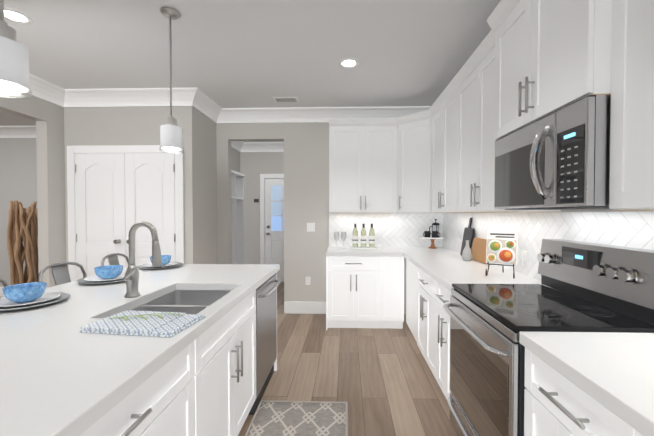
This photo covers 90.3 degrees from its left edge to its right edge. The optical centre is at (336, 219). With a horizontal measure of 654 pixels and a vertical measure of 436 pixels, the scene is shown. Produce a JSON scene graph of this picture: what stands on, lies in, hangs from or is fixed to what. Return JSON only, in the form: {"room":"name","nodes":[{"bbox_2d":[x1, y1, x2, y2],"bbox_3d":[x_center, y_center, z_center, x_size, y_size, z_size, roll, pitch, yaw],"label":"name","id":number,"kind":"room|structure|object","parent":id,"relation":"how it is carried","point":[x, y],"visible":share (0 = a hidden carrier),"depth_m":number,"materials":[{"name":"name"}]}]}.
{"room":"kitchen","nodes":[
{"label":"kitchen","id":0,"kind":"room"},
{"bbox_2d":[0,90,67,287],"bbox_3d":[-3.332,-0.019,-0.030,0.120,2.750,7.870,0,1,2],"label":"wall","id":1,"kind":"structure","parent":0,"point":[33,169],"depth_m":3.68,"materials":[{"name":"paint"}]},
{"bbox_2d":[0,73,63,296],"bbox_3d":[-3.211,-0.018,-0.093,0.125,2.750,7.750,0,1,2],"label":"crown molding","id":2,"kind":"structure","parent":1,"relation":"attached to","point":[40,88],"depth_m":3.61,"materials":[{"name":"white wood"}]},
{"bbox_2d":[64,106,199,263],"bbox_3d":[-2.396,-0.086,3.819,1.480,2.750,0.120,0,1,2],"label":"wall","id":3,"kind":"structure","parent":0,"point":[83,126],"depth_m":3.75,"materials":[{"name":"paint"}]},
{"bbox_2d":[67,145,183,281],"bbox_3d":[-2.439,0.219,3.724,1.360,2.143,0.080,0,1,2],"label":"pantry double doors","id":4,"kind":"structure","parent":3,"relation":"in","point":[115,193],"depth_m":3.74,"materials":[{"name":"white wood"}]},
{"bbox_2d":[64,87,223,122],"bbox_3d":[-2.269,-0.089,3.973,1.485,2.750,0.684,0,1,2],"label":"crown molding","id":5,"kind":"structure","parent":3,"relation":"attached to","point":[198,99],"depth_m":3.69,"materials":[{"name":"white wood"}]},
{"bbox_2d":[200,112,219,263],"bbox_3d":[-1.696,-0.092,4.148,0.140,2.750,0.540,0,1,2],"label":"wall","id":6,"kind":"structure","parent":0,"point":[209,130],"depth_m":4.20,"materials":[{"name":"paint"}]},
{"bbox_2d":[0,282,456,435],"bbox_3d":[-2.995,1.336,2.550,12.000,0.050,13.000,0,1,2],"label":"floor","id":7,"kind":"structure","parent":0,"point":[382,381],"depth_m":2.71,"materials":[{"name":"brown wood"}]},
{"bbox_2d":[0,278,8,286],"bbox_3d":[-1.865,0.826,1.867,0.452,0.997,0.458,0,1,-2],"label":"stool","id":8,"kind":"object","parent":7,"relation":"on","point":[4,283],"visible":0.06,"depth_m":2.01,"materials":[{"name":"silver metal"}]},
{"bbox_2d":[7,200,38,284],"bbox_3d":[-4.298,0.507,4.476,0.400,1.541,0.400,0,1,2],"label":"driftwood sculpture","id":9,"kind":"object","parent":7,"relation":"on","point":[22,227],"visible":0.73,"depth_m":4.38,"materials":[{"name":"brown wood"}]},
{"bbox_2d":[38,262,86,284],"bbox_3d":[-1.848,0.817,2.407,0.452,0.997,0.458,0,1,5],"label":"stool","id":10,"kind":"object","parent":7,"relation":"on","point":[60,272],"visible":0.27,"depth_m":2.41,"materials":[{"name":"silver metal"}]},
{"bbox_2d":[101,253,128,265],"bbox_3d":[-1.828,0.807,2.977,0.460,0.997,0.473,0,1,2],"label":"stool","id":11,"kind":"object","parent":7,"relation":"on","point":[113,259],"visible":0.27,"depth_m":2.97,"materials":[{"name":"silver metal"}]},
{"bbox_2d":[84,333,207,435],"bbox_3d":[-0.890,0.905,0.866,0.619,0.870,1.026,0,1,2],"label":"base cabinet","id":12,"kind":"object","parent":7,"relation":"on","point":[165,405],"depth_m":1.11,"materials":[{"name":"white wood"}]},
{"bbox_2d":[0,265,279,435],"bbox_3d":[-1.163,0.463,0.820,1.205,0.075,4.080,0,1,2],"label":"countertop","id":13,"kind":"structure","parent":12,"relation":"on","point":[57,379],"depth_m":1.06,"materials":[{"name":"white stone"}]},
{"bbox_2d":[0,282,69,310],"bbox_3d":[-1.523,0.367,1.589,0.336,0.090,0.336,0,1,2],"label":"place setting","id":14,"kind":"object","parent":13,"relation":"on","point":[25,295],"visible":1,"depth_m":1.56,"materials":[{"name":"blue ceramic"}]},
{"bbox_2d":[77,265,124,283],"bbox_3d":[-1.506,0.357,2.149,0.336,0.090,0.336,0,1,2],"label":"place setting","id":15,"kind":"object","parent":13,"relation":"on","point":[109,274],"visible":0.9,"depth_m":2.10,"materials":[{"name":"blue ceramic"}]},
{"bbox_2d":[120,221,161,296],"bbox_3d":[-1.031,0.210,1.715,0.198,0.401,0.106,0,1,2],"label":"faucet","id":16,"kind":"object","parent":13,"relation":"on","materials":[{"name":"silver metal"}]},
{"bbox_2d":[79,310,204,336],"bbox_3d":[-0.756,0.400,1.292,0.370,0.035,0.230,0,1,8],"label":"dish towel","id":17,"kind":"object","parent":13,"relation":"on","point":[149,323],"visible":0.96,"depth_m":1.25,"materials":[{"name":"blue fabric"}]},
{"bbox_2d":[138,255,182,268],"bbox_3d":[-1.460,0.347,2.693,0.336,0.090,0.336,0,1,2],"label":"place setting","id":18,"kind":"object","parent":13,"relation":"on","point":[167,262],"visible":0.71,"depth_m":2.66,"materials":[{"name":"blue ceramic"}]},
{"bbox_2d":[196,329,255,435],"bbox_3d":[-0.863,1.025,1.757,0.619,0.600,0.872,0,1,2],"label":"base cabinet","id":19,"kind":"object","parent":7,"relation":"on","point":[212,371],"depth_m":1.70,"materials":[{"name":"white wood"}]},
{"bbox_2d":[231,170,244,263],"bbox_3d":[-1.779,0.250,5.207,0.368,2.030,0.840,0,1,2],"label":"shelving unit","id":20,"kind":"object","parent":7,"relation":"on","point":[237,181],"visible":0.08,"depth_m":5.58,"materials":[{"name":"white wood"}]},
{"bbox_2d":[244,273,279,408],"bbox_3d":[-0.849,0.879,2.484,0.644,0.866,0.708,0,1,2],"label":"base cabinet","id":21,"kind":"object","parent":7,"relation":"on","point":[262,304],"depth_m":2.38,"materials":[{"name":"white"}]},
{"bbox_2d":[248,272,280,414],"bbox_3d":[-0.798,0.879,2.497,0.665,0.866,0.610,0,1,2],"label":"dishwasher","id":22,"kind":"object","parent":21,"relation":"in","point":[266,292],"depth_m":2.41,"materials":[{"name":"grey metal"}]},
{"bbox_2d":[245,400,347,435],"bbox_3d":[-0.259,1.323,1.578,0.627,0.010,1.524,0,1,2],"label":"rug","id":23,"kind":"object","parent":7,"relation":"on","point":[297,418],"visible":1,"depth_m":2.13,"materials":[{"name":"grey fabric"}]},
{"bbox_2d":[326,255,385,329],"bbox_3d":[0.224,0.850,4.072,0.685,0.870,0.619,0,1,2],"label":"base cabinet","id":24,"kind":"object","parent":7,"relation":"on","point":[355,284],"depth_m":3.77,"materials":[{"name":"white wood"}]},
{"bbox_2d":[326,247,401,254],"bbox_3d":[0.325,0.392,4.058,0.887,0.045,0.650,0,1,2],"label":"countertop","id":25,"kind":"structure","parent":24,"relation":"on","point":[331,250],"depth_m":3.81,"materials":[{"name":"white stone"}]},
{"bbox_2d":[334,232,345,245],"bbox_3d":[0.040,0.262,4.172,0.168,0.210,0.077,0,1,14],"label":"glasses","id":26,"kind":"object","parent":25,"relation":"on","point":[344,238],"depth_m":4.16,"materials":[{"name":"clear glass"}]},
{"bbox_2d":[386,255,401,328],"bbox_3d":[0.616,0.850,4.061,0.340,0.870,0.619,0,1,2],"label":"base cabinet","id":27,"kind":"object","parent":7,"relation":"on","point":[393,263],"depth_m":3.76,"materials":[{"name":"white wood"}]},
{"bbox_2d":[402,259,413,335],"bbox_3d":[1.077,0.862,3.373,0.619,0.870,0.726,0,1,2],"label":"base cabinet","id":28,"kind":"object","parent":7,"relation":"on","point":[409,266],"depth_m":3.54,"materials":[{"name":"white wood"}]},
{"bbox_2d":[414,267,433,367],"bbox_3d":[1.056,0.873,2.701,0.619,0.870,0.740,0,1,2],"label":"base cabinet","id":29,"kind":"object","parent":7,"relation":"on","point":[423,285],"depth_m":2.77,"materials":[{"name":"white wood"}]},
{"bbox_2d":[430,283,450,398],"bbox_3d":[1.042,0.882,2.221,0.619,0.870,0.460,0,1,2],"label":"base cabinet","id":30,"kind":"object","parent":7,"relation":"on","point":[440,365],"depth_m":2.24,"materials":[{"name":"white wood"}]},
{"bbox_2d":[398,247,550,294],"bbox_3d":[1.065,0.408,3.171,0.646,0.045,2.379,0,1,2],"label":"countertop","id":31,"kind":"structure","parent":30,"relation":"on","point":[447,267],"depth_m":2.58,"materials":[{"name":"white stone"}]},
{"bbox_2d":[421,219,444,248],"bbox_3d":[1.231,0.179,4.175,0.290,0.376,0.290,0,1,2],"label":"stand","id":32,"kind":"object","parent":31,"relation":"on","point":[433,237],"visible":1,"depth_m":4.13,"materials":[{"name":"white wood"}]},
{"bbox_2d":[460,218,486,263],"bbox_3d":[1.275,0.184,3.131,0.193,0.402,0.615,0,1,2],"label":"cutting board","id":33,"kind":"object","parent":31,"relation":"on","point":[477,252],"visible":0.98,"depth_m":3.05,"materials":[{"name":"black wood"}]},
{"bbox_2d":[485,230,517,277],"bbox_3d":[1.153,0.239,2.296,0.239,0.320,0.263,0,1,2],"label":"easel","id":34,"kind":"object","parent":31,"relation":"on","point":[501,247],"visible":1,"depth_m":2.30,"materials":[{"name":"white"}]},
{"bbox_2d":[443,239,653,435],"bbox_3d":[0.963,0.725,1.604,0.718,1.205,0.763,0,1,2],"label":"range","id":35,"kind":"object","parent":7,"relation":"on","point":[595,287],"visible":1,"depth_m":1.47,"materials":[{"name":"silver metal"}]},
{"bbox_2d":[524,347,617,435],"bbox_3d":[1.004,0.904,0.931,0.619,0.870,0.576,0,1,2],"label":"base cabinet","id":36,"kind":"object","parent":7,"relation":"on","point":[553,406],"depth_m":1.03,"materials":[{"name":"white wood"}]},
{"bbox_2d":[519,331,653,435],"bbox_3d":[0.955,0.472,-0.536,0.646,0.045,3.497,0,1,2],"label":"countertop","id":37,"kind":"structure","parent":36,"relation":"on","point":[616,369],"depth_m":0.95,"materials":[{"name":"white stone"}]},
{"bbox_2d":[618,423,641,435],"bbox_3d":[0.979,0.918,0.113,0.619,0.870,1.300,0,1,2],"label":"base cabinet","id":38,"kind":"object","parent":7,"relation":"on","point":[623,430],"depth_m":0.78,"materials":[{"name":"white wood"}]},
{"bbox_2d":[0,0,500,141],"bbox_3d":[-2.995,-1.463,2.502,12.000,0.050,13.000,0,1,2],"label":"ceiling","id":39,"kind":"structure","parent":0,"point":[243,53],"depth_m":2.71,"materials":[{"name":"paint"}]},
{"bbox_2d":[0,0,31,99],"bbox_3d":[-1.185,-0.932,1.146,0.148,0.963,0.148,0,1,2],"label":"pendant light","id":40,"kind":"object","parent":39,"relation":"hanging from","point":[14,66],"visible":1,"depth_m":1.14,"materials":[{"name":"white glass"}]},
{"bbox_2d":[4,8,32,23],"bbox_3d":[-2.271,-1.432,2.291,0.189,0.006,0.189,0,1,-4],"label":"recessed light","id":41,"kind":"object","parent":39,"relation":"in","point":[12,15],"depth_m":2.30,"materials":[{"name":"white"}]},
{"bbox_2d":[159,7,182,153],"bbox_3d":[-1.152,-0.952,2.256,0.148,0.963,0.148,0,1,2],"label":"pendant light","id":42,"kind":"object","parent":39,"relation":"hanging from","point":[170,134],"visible":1,"depth_m":2.23,"materials":[{"name":"silver metal"}]},
{"bbox_2d":[272,97,298,101],"bbox_3d":[-0.621,-1.460,3.961,0.300,0.007,0.160,0,1,2],"label":"air vent","id":43,"kind":"object","parent":39,"relation":"in","point":[277,99],"depth_m":3.94,"materials":[{"name":"white metal"}]},
{"bbox_2d":[339,58,358,67],"bbox_3d":[0.111,-1.444,3.009,0.189,0.006,0.189,0,1,-4],"label":"recessed light","id":44,"kind":"object","parent":39,"relation":"in","point":[345,63],"depth_m":3.01,"materials":[{"name":"white"}]},
{"bbox_2d":[220,122,405,313],"bbox_3d":[-0.171,-0.097,4.452,3.170,2.750,0.120,0,1,2],"label":"wall","id":45,"kind":"structure","parent":0,"point":[304,161],"depth_m":4.41,"materials":[{"name":"paint"}]},
{"bbox_2d":[260,174,283,281],"bbox_3d":[-0.993,0.169,6.429,1.070,2.150,0.086,0,1,2],"label":"exterior door","id":46,"kind":"structure","parent":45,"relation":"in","point":[271,221],"depth_m":6.46,"materials":[{"name":"white wood"}]},
{"bbox_2d":[305,277,310,284],"bbox_3d":[-0.393,0.831,4.411,0.070,0.115,0.008,0,1,2],"label":"outlet","id":47,"kind":"object","parent":45,"relation":"attached to","point":[307,279],"depth_m":4.41,"materials":[{"name":"white plastic"}]},
{"bbox_2d":[307,223,314,231],"bbox_3d":[-0.351,0.104,4.395,0.115,0.120,0.012,0,1,2],"label":"light switch","id":48,"kind":"object","parent":45,"relation":"attached to","point":[310,227],"depth_m":4.39,"materials":[{"name":"white plastic"}]},
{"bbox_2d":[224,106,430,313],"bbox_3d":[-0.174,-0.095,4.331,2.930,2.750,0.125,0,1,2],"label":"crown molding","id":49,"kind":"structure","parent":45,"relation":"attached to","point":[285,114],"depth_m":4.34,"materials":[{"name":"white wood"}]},
{"bbox_2d":[329,118,392,211],"bbox_3d":[0.363,-0.664,4.172,0.915,1.153,0.382,0,1,2],"label":"upper cabinet","id":50,"kind":"object","parent":45,"relation":"attached to","point":[360,150],"depth_m":4.05,"materials":[{"name":"white wood"}]},
{"bbox_2d":[505,209,637,212],"bbox_3d":[1.362,-0.023,0.180,0.120,2.750,8.570,0,1,2],"label":"wall","id":51,"kind":"structure","parent":0,"point":[565,210],"depth_m":1.73,"materials":[{"name":"paint"}]},
{"bbox_2d":[393,110,428,211],"bbox_3d":[1.051,-0.661,3.986,0.722,1.153,0.711,0,1,2],"label":"upper cabinet","id":52,"kind":"object","parent":51,"relation":"attached to","point":[410,132],"depth_m":3.89,"materials":[{"name":"white wood"}]},
{"bbox_2d":[425,72,460,211],"bbox_3d":[1.198,-0.648,3.256,0.384,1.153,0.986,0,1,2],"label":"upper cabinet","id":53,"kind":"object","parent":51,"relation":"attached to","point":[443,154],"depth_m":3.22,"materials":[{"name":"white wood"}]},
{"bbox_2d":[457,36,559,211],"bbox_3d":[1.203,-0.633,2.420,0.325,1.153,0.923,0,1,2],"label":"upper cabinet","id":54,"kind":"object","parent":51,"relation":"attached to","point":[476,170],"depth_m":2.39,"materials":[{"name":"white wood"}]},
{"bbox_2d":[522,250,527,266],"bbox_3d":[1.349,0.282,2.338,0.008,0.115,0.070,0,1,2],"label":"outlet","id":55,"kind":"object","parent":51,"relation":"attached to","point":[524,253],"depth_m":2.33,"materials":[{"name":"white plastic"}]},
{"bbox_2d":[489,0,608,143],"bbox_3d":[1.140,-0.834,1.571,0.400,0.723,0.765,0,1,2],"label":"upper cabinet","id":56,"kind":"object","parent":51,"relation":"attached to","point":[528,62],"depth_m":1.48,"materials":[{"name":"white wood"}]},
{"bbox_2d":[494,95,610,209],"bbox_3d":[1.099,-0.261,1.583,0.477,0.415,0.759,0,1,2],"label":"over-the-range microwave","id":57,"kind":"object","parent":56,"relation":"attached to","point":[559,159],"visible":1,"depth_m":1.36,"materials":[{"name":"silver metal"}]},
{"bbox_2d":[609,0,653,210],"bbox_3d":[1.161,-0.609,1.010,0.325,1.153,0.357,0,1,2],"label":"upper cabinet","id":58,"kind":"object","parent":51,"relation":"attached to","point":[631,22],"depth_m":1.11,"materials":[{"name":"white wood"}]}
]}

